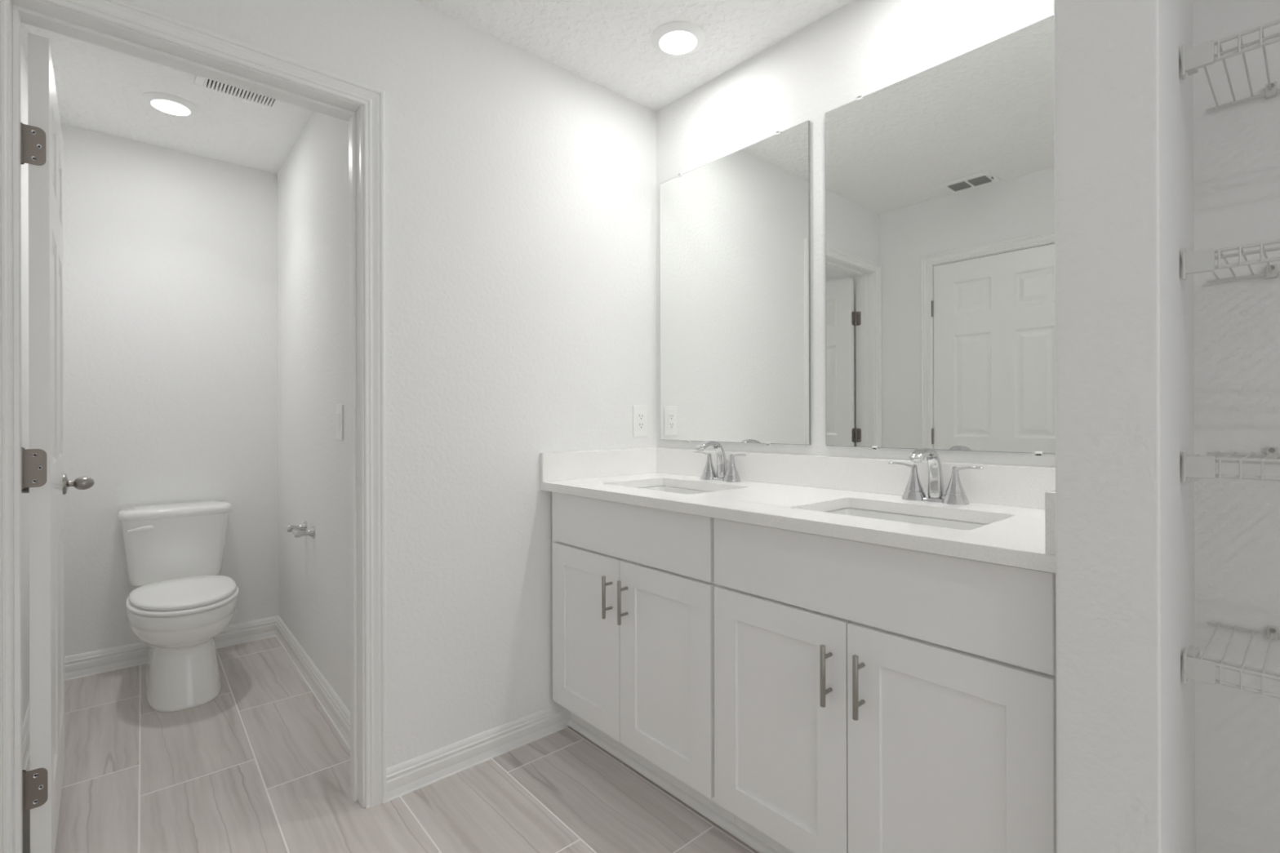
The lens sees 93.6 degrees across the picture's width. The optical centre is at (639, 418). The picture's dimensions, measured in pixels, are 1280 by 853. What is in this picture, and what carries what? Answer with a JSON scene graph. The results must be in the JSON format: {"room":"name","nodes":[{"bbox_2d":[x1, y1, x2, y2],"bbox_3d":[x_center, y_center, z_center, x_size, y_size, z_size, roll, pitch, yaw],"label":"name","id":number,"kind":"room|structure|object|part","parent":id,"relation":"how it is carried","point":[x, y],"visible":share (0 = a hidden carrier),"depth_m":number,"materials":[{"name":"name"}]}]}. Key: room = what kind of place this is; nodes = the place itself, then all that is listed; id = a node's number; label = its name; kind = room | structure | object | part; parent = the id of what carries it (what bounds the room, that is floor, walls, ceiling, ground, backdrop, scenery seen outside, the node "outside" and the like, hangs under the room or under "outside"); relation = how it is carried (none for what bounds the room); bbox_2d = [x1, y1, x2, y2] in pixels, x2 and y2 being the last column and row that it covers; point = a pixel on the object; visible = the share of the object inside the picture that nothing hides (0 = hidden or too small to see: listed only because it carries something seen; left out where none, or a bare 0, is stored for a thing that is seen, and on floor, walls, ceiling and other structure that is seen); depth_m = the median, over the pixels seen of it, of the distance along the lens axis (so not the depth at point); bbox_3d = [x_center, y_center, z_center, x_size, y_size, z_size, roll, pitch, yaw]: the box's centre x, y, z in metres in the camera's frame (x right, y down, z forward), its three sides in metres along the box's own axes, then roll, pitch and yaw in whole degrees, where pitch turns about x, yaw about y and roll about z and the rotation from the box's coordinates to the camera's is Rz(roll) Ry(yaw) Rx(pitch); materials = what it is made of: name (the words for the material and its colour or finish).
{"room":"bathroom","nodes":[
{"label":"bathroom","id":0,"kind":"room"},
{"bbox_2d":[20,37,29,726],"bbox_3d":[-0.887,-0.079,0.572,0.125,2.440,5.515,0,0,-41],"label":"wall","id":1,"kind":"structure","parent":0,"point":[24,68],"depth_m":2.12,"materials":[{"name":"white paint"}]},
{"bbox_2d":[20,32,94,852],"bbox_3d":[-1.631,0.104,1.657,0.181,2.002,0.752,0,0,-42],"label":"door","id":2,"kind":"structure","parent":1,"relation":"in","point":[43,477],"depth_m":1.41,"materials":[{"name":"white wood"}]},
{"bbox_3d":[-1.889,0.208,1.847,0.050,0.043,0.052,0,0,-42],"label":"knob","id":3,"kind":"part","parent":2,"relation":"part of","materials":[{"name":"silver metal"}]},
{"bbox_3d":[-1.791,0.208,1.934,0.050,0.043,0.052,0,0,-42],"label":"knob","id":4,"kind":"part","parent":2,"relation":"part of","materials":[{"name":"silver metal"}]},
{"bbox_2d":[60,123,278,656],"bbox_3d":[-1.892,-0.076,3.284,2.201,2.440,0.120,0,0,-41],"label":"wall","id":5,"kind":"structure","parent":0,"point":[171,368],"depth_m":2.87,"materials":[{"name":"white paint"}]},
{"bbox_2d":[277,111,350,711],"bbox_3d":[-1.265,-0.077,2.640,0.300,2.440,1.683,0,0,-40],"label":"wall","id":6,"kind":"structure","parent":0,"point":[313,234],"depth_m":2.51,"materials":[{"name":"white paint"}]},
{"bbox_2d":[22,615,350,770],"bbox_3d":[-1.694,1.093,2.258,0.893,0.101,1.675,0,0,-41],"label":"baseboard","id":7,"kind":"structure","parent":6,"relation":"attached to","point":[95,662],"depth_m":2.71,"materials":[{"name":"white wood"}]},
{"bbox_2d":[286,520,315,538],"bbox_3d":[-1.464,0.483,2.587,0.075,0.054,0.210,0,0,-40],"label":"toilet paper holder","id":8,"kind":"object","parent":6,"relation":"attached to","point":[300,531],"visible":1,"depth_m":2.54,"materials":[{"name":"silver metal"}]},
{"bbox_3d":[-1.515,0.483,2.647,0.075,0.045,0.045,0,0,-40],"label":"post","id":9,"kind":"part","parent":8,"relation":"part of","materials":[{"name":"silver metal"}]},
{"bbox_3d":[-1.414,0.483,2.527,0.075,0.045,0.045,0,0,-40],"label":"post","id":10,"kind":"part","parent":8,"relation":"part of","materials":[{"name":"silver metal"}]},
{"bbox_2d":[335,404,342,440],"bbox_3d":[-1.110,0.014,2.213,0.012,0.132,0.078,0,0,-40],"label":"light switch","id":11,"kind":"object","parent":6,"relation":"attached to","point":[339,414],"visible":1,"depth_m":2.20,"materials":[{"name":"white plastic"}]},
{"bbox_2d":[124,0,657,768],"bbox_3d":[-0.658,-0.079,1.979,2.081,2.440,0.120,0,0,-41],"label":"wall","id":12,"kind":"structure","parent":0,"point":[521,187],"depth_m":2.02,"materials":[{"name":"white paint"}]},
{"bbox_2d":[20,21,348,121],"bbox_3d":[-1.167,0.084,1.621,0.837,2.117,0.018,0,0,-41],"label":"trim","id":13,"kind":"structure","parent":12,"relation":"attached to","point":[20,21],"depth_m":1.57,"materials":[{"name":"white wood"}]},
{"bbox_2d":[0,0,386,852],"bbox_3d":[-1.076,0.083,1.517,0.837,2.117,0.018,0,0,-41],"label":"trim","id":14,"kind":"structure","parent":12,"relation":"attached to","point":[122,13],"depth_m":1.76,"materials":[{"name":"white wood"}]},
{"bbox_2d":[386,703,570,801],"bbox_3d":[-0.510,1.095,2.015,0.674,0.090,0.018,0,0,-41],"label":"baseboard","id":15,"kind":"structure","parent":12,"relation":"attached to","point":[403,778],"depth_m":1.98,"materials":[{"name":"white wood"}]},
{"bbox_2d":[632,405,647,436],"bbox_3d":[0.002,0.010,2.476,0.078,0.128,0.009,0,0,-41],"label":"wall outlet","id":16,"kind":"object","parent":12,"relation":"attached to","point":[639,412],"visible":1,"depth_m":2.47,"materials":[{"name":"white plastic"}]},
{"bbox_2d":[637,413,644,429],"bbox_3d":[0.002,0.010,2.476,0.033,0.067,0.008,0,0,-41],"label":"receptacle","id":17,"kind":"object","parent":16,"relation":"attached to","point":[640,415],"depth_m":2.47,"materials":[{"name":"white plastic"}]},
{"bbox_2d":[22,635,759,852],"bbox_3d":[-0.062,1.189,1.218,2.201,0.100,5.635,0,0,-41],"label":"floor","id":18,"kind":"structure","parent":0,"point":[260,766],"depth_m":1.83,"materials":[{"name":"tile"}]},
{"bbox_2d":[117,500,239,712],"bbox_3d":[-1.972,0.775,2.589,0.414,0.739,0.773,0,0,-41],"label":"toilet","id":19,"kind":"object","parent":18,"relation":"on","point":[175,552],"visible":1,"depth_m":2.49,"materials":[{"name":"white ceramic"}]},
{"bbox_3d":[-2.192,0.484,2.636,0.088,0.025,0.016,0,0,-39],"label":"flush lever","id":20,"kind":"part","parent":19,"relation":"part of","materials":[{"name":"white plastic"}]},
{"bbox_3d":[-2.158,0.427,2.798,0.414,0.042,0.214,0,0,-41],"label":"tank lid","id":21,"kind":"part","parent":19,"relation":"part of","materials":[{"name":"white ceramic"}]},
{"bbox_3d":[-2.162,0.598,2.803,0.392,0.298,0.200,0,0,-41],"label":"tank","id":22,"kind":"part","parent":19,"relation":"part of","materials":[{"name":"white ceramic"}]},
{"bbox_3d":[-1.949,0.949,2.563,0.372,0.391,0.691,0,0,-41],"label":"bowl","id":23,"kind":"part","parent":19,"relation":"part of","materials":[{"name":"white ceramic"}]},
{"bbox_3d":[-1.886,0.743,2.491,0.374,0.020,0.513,0,0,-41],"label":"seat","id":24,"kind":"part","parent":19,"relation":"part of","materials":[{"name":"white plastic"}]},
{"bbox_3d":[-1.887,0.720,2.492,0.356,0.027,0.493,0,0,-41],"label":"seat lid","id":25,"kind":"part","parent":19,"relation":"part of","materials":[{"name":"white plastic"}]},
{"bbox_2d":[551,491,735,824],"bbox_3d":[0.118,0.697,2.050,0.584,0.884,0.792,0,0,-41],"label":"vanity cabinet","id":26,"kind":"object","parent":18,"relation":"on","point":[633,586],"visible":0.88,"depth_m":1.81,"materials":[{"name":"white paint"}]},
{"bbox_3d":[-0.183,0.726,2.020,0.018,0.566,0.376,0,0,-41],"label":"cabinet door","id":27,"kind":"part","parent":26,"relation":"part of","materials":[{"name":"white paint"}]},
{"bbox_3d":[-0.104,0.559,1.888,0.038,0.132,0.012,0,0,-41],"label":"bar pull","id":28,"kind":"part","parent":26,"relation":"part of","materials":[{"name":"silver metal"}]},
{"bbox_3d":[-0.053,0.559,1.831,0.038,0.132,0.012,0,0,-41],"label":"bar pull","id":29,"kind":"part","parent":26,"relation":"part of","materials":[{"name":"silver metal"}]},
{"bbox_3d":[-0.058,0.349,1.878,0.018,0.172,0.756,0,0,-41],"label":"false drawer","id":30,"kind":"part","parent":26,"relation":"part of","materials":[{"name":"white paint"}]},
{"bbox_3d":[0.069,0.725,1.736,0.018,0.566,0.376,0,0,-41],"label":"cabinet door","id":31,"kind":"part","parent":26,"relation":"part of","materials":[{"name":"white paint"}]},
{"bbox_2d":[567,718,778,852],"bbox_3d":[0.254,1.122,1.642,0.014,0.021,1.558,0,0,-41],"label":"trim","id":32,"kind":"structure","parent":26,"relation":"attached to","point":[757,845],"depth_m":1.80,"materials":[{"name":"white wood"}]},
{"bbox_2d":[539,447,1055,573],"bbox_3d":[0.377,0.188,1.762,0.577,0.132,1.574,0,0,-41],"label":"countertop","id":33,"kind":"structure","parent":26,"relation":"on","point":[786,491],"depth_m":1.65,"materials":[{"name":"white stone"}]},
{"bbox_2d":[638,485,711,494],"bbox_3d":[0.112,0.328,2.038,0.338,0.145,0.470,0,0,-41],"label":"sink","id":34,"kind":"object","parent":33,"relation":"in","point":[663,488],"visible":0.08,"depth_m":2.24,"materials":[{"name":"white ceramic"}]},
{"bbox_2d":[693,440,746,482],"bbox_3d":[0.287,0.152,2.188,0.177,0.146,0.182,0,0,3],"label":"faucet","id":35,"kind":"object","parent":33,"relation":"on","point":[730,473],"visible":1,"depth_m":2.18,"materials":[{"name":"silver metal"}]},
{"bbox_3d":[0.234,0.133,2.255,0.076,0.017,0.014,0,0,42],"label":"lever","id":36,"kind":"part","parent":35,"relation":"part of","materials":[{"name":"silver metal"}]},
{"bbox_3d":[0.258,0.176,2.234,0.066,0.098,0.066,0,0,-41],"label":"handle","id":37,"kind":"part","parent":35,"relation":"part of","materials":[{"name":"silver metal"}]},
{"bbox_3d":[0.259,0.151,2.163,0.146,0.145,0.041,0,0,-41],"label":"spout","id":38,"kind":"part","parent":35,"relation":"part of","materials":[{"name":"silver metal"}]},
{"bbox_3d":[0.294,0.220,2.193,0.026,0.009,0.104,0,0,-41],"label":"plate","id":39,"kind":"part","parent":35,"relation":"part of","materials":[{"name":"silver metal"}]},
{"bbox_3d":[0.329,0.176,2.153,0.066,0.098,0.066,0,0,-41],"label":"handle","id":40,"kind":"part","parent":35,"relation":"part of","materials":[{"name":"silver metal"}]},
{"bbox_3d":[0.347,0.132,2.127,0.014,0.017,0.076,0,0,-35],"label":"lever","id":41,"kind":"part","parent":35,"relation":"part of","materials":[{"name":"silver metal"}]},
{"bbox_2d":[825,507,987,529],"bbox_3d":[0.626,0.326,1.458,0.338,0.145,0.470,0,0,-41],"label":"sink","id":42,"kind":"object","parent":33,"relation":"in","point":[935,522],"visible":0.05,"depth_m":1.58,"materials":[{"name":"white ceramic"}]},
{"bbox_2d":[888,448,983,505],"bbox_3d":[0.790,0.150,1.619,0.177,0.146,0.182,0,0,3],"label":"faucet","id":43,"kind":"object","parent":33,"relation":"on","point":[954,494],"visible":1,"depth_m":1.61,"materials":[{"name":"silver metal"}]},
{"bbox_3d":[0.737,0.131,1.686,0.076,0.017,0.014,0,0,42],"label":"lever","id":44,"kind":"part","parent":43,"relation":"part of","materials":[{"name":"silver metal"}]},
{"bbox_3d":[0.761,0.175,1.665,0.066,0.098,0.066,0,0,-41],"label":"handle","id":45,"kind":"part","parent":43,"relation":"part of","materials":[{"name":"silver metal"}]},
{"bbox_3d":[0.762,0.150,1.594,0.146,0.145,0.041,0,0,-41],"label":"spout","id":46,"kind":"part","parent":43,"relation":"part of","materials":[{"name":"silver metal"}]},
{"bbox_3d":[0.796,0.219,1.625,0.026,0.009,0.104,0,0,-41],"label":"plate","id":47,"kind":"part","parent":43,"relation":"part of","materials":[{"name":"silver metal"}]},
{"bbox_3d":[0.832,0.174,1.585,0.066,0.098,0.066,0,0,-41],"label":"handle","id":48,"kind":"part","parent":43,"relation":"part of","materials":[{"name":"silver metal"}]},
{"bbox_3d":[0.850,0.131,1.558,0.014,0.017,0.076,0,0,-35],"label":"lever","id":49,"kind":"part","parent":43,"relation":"part of","materials":[{"name":"silver metal"}]},
{"bbox_2d":[714,518,1056,852],"bbox_3d":[0.638,0.696,1.461,0.584,0.884,0.778,0,0,-41],"label":"vanity cabinet","id":50,"kind":"object","parent":18,"relation":"on","point":[869,698],"visible":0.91,"depth_m":1.24,"materials":[{"name":"white paint"}]},
{"bbox_3d":[0.327,0.724,1.444,0.018,0.566,0.378,0,0,-41],"label":"cabinet door","id":51,"kind":"part","parent":50,"relation":"part of","materials":[{"name":"white paint"}]},
{"bbox_3d":[0.406,0.558,1.311,0.038,0.132,0.012,0,0,-41],"label":"bar pull","id":52,"kind":"part","parent":50,"relation":"part of","materials":[{"name":"silver metal"}]},
{"bbox_3d":[0.457,0.558,1.254,0.038,0.132,0.012,0,0,-41],"label":"bar pull","id":53,"kind":"part","parent":50,"relation":"part of","materials":[{"name":"silver metal"}]},
{"bbox_3d":[0.452,0.347,1.301,0.018,0.172,0.758,0,0,-41],"label":"false drawer","id":54,"kind":"part","parent":50,"relation":"part of","materials":[{"name":"white paint"}]},
{"bbox_3d":[0.579,0.724,1.159,0.018,0.566,0.378,0,0,-41],"label":"cabinet door","id":55,"kind":"part","parent":50,"relation":"part of","materials":[{"name":"white paint"}]},
{"bbox_2d":[20,0,853,173],"bbox_3d":[-0.069,-1.351,1.218,2.201,0.100,5.635,0,0,-41],"label":"ceiling","id":56,"kind":"structure","parent":0,"point":[606,43],"depth_m":2.19,"materials":[{"name":"white paint"}]},
{"bbox_2d":[142,92,199,116],"bbox_3d":[-1.934,-1.288,2.476,0.186,0.016,0.186,0,0,-41],"label":"recessed light","id":57,"kind":"object","parent":56,"relation":"in","point":[162,102],"visible":1,"depth_m":2.45,"materials":[{"name":"white plastic"}]},
{"bbox_2d":[194,75,279,108],"bbox_3d":[-1.521,-1.288,2.293,0.268,0.018,0.268,0,0,-41],"label":"ceiling vent","id":58,"kind":"object","parent":56,"relation":"in","point":[200,82],"visible":0.3,"depth_m":2.36,"materials":[{"name":"white plastic"}]},
{"bbox_2d":[650,21,705,56],"bbox_3d":[0.130,-1.293,2.058,0.186,0.016,0.186,0,0,-41],"label":"recessed light","id":59,"kind":"object","parent":56,"relation":"in","point":[674,38],"visible":1,"depth_m":2.04,"materials":[{"name":"white plastic"}]},
{"bbox_2d":[656,0,1279,852],"bbox_3d":[1.308,-0.085,1.235,0.120,2.440,3.600,0,0,-41],"label":"wall","id":60,"kind":"structure","parent":0,"point":[861,47],"depth_m":1.26,"materials":[{"name":"white paint"}]},
{"bbox_2d":[659,120,810,445],"bbox_3d":[0.322,-0.447,2.249,0.012,1.082,0.715,0,0,-41],"label":"wall mirror","id":61,"kind":"object","parent":60,"relation":"attached to","point":[735,277],"visible":1,"depth_m":2.20,"materials":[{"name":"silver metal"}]},
{"bbox_2d":[825,15,1055,456],"bbox_3d":[0.850,-0.449,1.652,0.012,1.082,0.756,0,0,-41],"label":"wall mirror","id":62,"kind":"object","parent":60,"relation":"attached to","point":[940,179],"visible":0.72,"depth_m":1.65,"materials":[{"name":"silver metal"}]},
{"bbox_2d":[1181,18,1279,112],"bbox_3d":[1.342,-0.637,0.868,0.312,0.057,0.801,0,0,-41],"label":"wire shelf","id":63,"kind":"object","parent":60,"relation":"attached to","point":[1194,58],"visible":1,"depth_m":1.05,"materials":[{"name":"white metal"}]},
{"bbox_3d":[1.453,-0.648,0.966,0.006,0.006,0.793,0,0,-41],"label":"rod","id":64,"kind":"part","parent":63,"relation":"part of","materials":[{"name":"white plastic"}]},
{"bbox_3d":[1.235,-0.622,0.773,0.007,0.006,0.777,0,0,-41],"label":"lip rod","id":65,"kind":"part","parent":63,"relation":"part of","materials":[{"name":"white plastic"}]},
{"bbox_3d":[1.235,-0.651,0.773,0.007,0.006,0.777,0,0,-41],"label":"lip rod","id":66,"kind":"part","parent":63,"relation":"part of","materials":[{"name":"white plastic"}]},
{"bbox_3d":[1.263,-0.647,0.798,0.006,0.006,0.785,0,0,-41],"label":"deck rod","id":67,"kind":"part","parent":63,"relation":"part of","materials":[{"name":"white plastic"}]},
{"bbox_2d":[1182,239,1279,283],"bbox_3d":[1.343,-0.277,0.868,0.312,0.057,0.801,0,0,-41],"label":"wire shelf","id":68,"kind":"object","parent":60,"relation":"attached to","point":[1201,260],"visible":1,"depth_m":1.05,"materials":[{"name":"white metal"}]},
{"bbox_3d":[1.454,-0.288,0.966,0.006,0.006,0.793,0,0,-41],"label":"rod","id":69,"kind":"part","parent":68,"relation":"part of","materials":[{"name":"white plastic"}]},
{"bbox_3d":[1.236,-0.262,0.773,0.007,0.006,0.777,0,0,-41],"label":"lip rod","id":70,"kind":"part","parent":68,"relation":"part of","materials":[{"name":"white plastic"}]},
{"bbox_3d":[1.236,-0.291,0.773,0.007,0.006,0.777,0,0,-41],"label":"lip rod","id":71,"kind":"part","parent":68,"relation":"part of","materials":[{"name":"white plastic"}]},
{"bbox_3d":[1.264,-0.287,0.798,0.006,0.006,0.785,0,0,-41],"label":"deck rod","id":72,"kind":"part","parent":68,"relation":"part of","materials":[{"name":"white plastic"}]},
{"bbox_2d":[1182,622,1279,698],"bbox_3d":[1.345,0.441,0.868,0.312,0.057,0.801,0,0,-41],"label":"wire shelf","id":73,"kind":"object","parent":60,"relation":"attached to","point":[1198,668],"visible":1,"depth_m":1.05,"materials":[{"name":"white metal"}]},
{"bbox_3d":[1.266,0.431,0.798,0.006,0.006,0.785,0,0,-41],"label":"deck rod","id":74,"kind":"part","parent":73,"relation":"part of","materials":[{"name":"white plastic"}]},
{"bbox_3d":[1.456,0.430,0.966,0.006,0.006,0.793,0,0,-41],"label":"rod","id":75,"kind":"part","parent":73,"relation":"part of","materials":[{"name":"white plastic"}]},
{"bbox_3d":[1.238,0.456,0.773,0.007,0.006,0.777,0,0,-41],"label":"lip rod","id":76,"kind":"part","parent":73,"relation":"part of","materials":[{"name":"white plastic"}]},
{"bbox_3d":[1.238,0.427,0.773,0.007,0.006,0.777,0,0,-41],"label":"lip rod","id":77,"kind":"part","parent":73,"relation":"part of","materials":[{"name":"white plastic"}]},
{"bbox_2d":[1182,446,1279,482],"bbox_3d":[1.344,0.084,0.868,0.312,0.057,0.801,0,0,-41],"label":"wire shelf","id":78,"kind":"object","parent":60,"relation":"attached to","point":[1194,465],"visible":1,"depth_m":1.05,"materials":[{"name":"white metal"}]},
{"bbox_3d":[1.455,0.073,0.966,0.006,0.006,0.793,0,0,-41],"label":"rod","id":79,"kind":"part","parent":78,"relation":"part of","materials":[{"name":"white plastic"}]},
{"bbox_3d":[1.237,0.099,0.773,0.007,0.006,0.777,0,0,-41],"label":"lip rod","id":80,"kind":"part","parent":78,"relation":"part of","materials":[{"name":"white plastic"}]},
{"bbox_3d":[1.237,0.070,0.773,0.007,0.006,0.777,0,0,-41],"label":"lip rod","id":81,"kind":"part","parent":78,"relation":"part of","materials":[{"name":"white plastic"}]},
{"bbox_3d":[1.265,0.074,0.798,0.006,0.006,0.785,0,0,-41],"label":"deck rod","id":82,"kind":"part","parent":78,"relation":"part of","materials":[{"name":"white plastic"}]},
{"bbox_2d":[1053,0,1195,852],"bbox_3d":[0.933,-0.084,1.114,0.602,2.440,0.129,0,0,-41],"label":"wall partition","id":83,"kind":"structure","parent":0,"point":[1124,309],"depth_m":0.92,"materials":[{"name":"white paint"}]}
]}

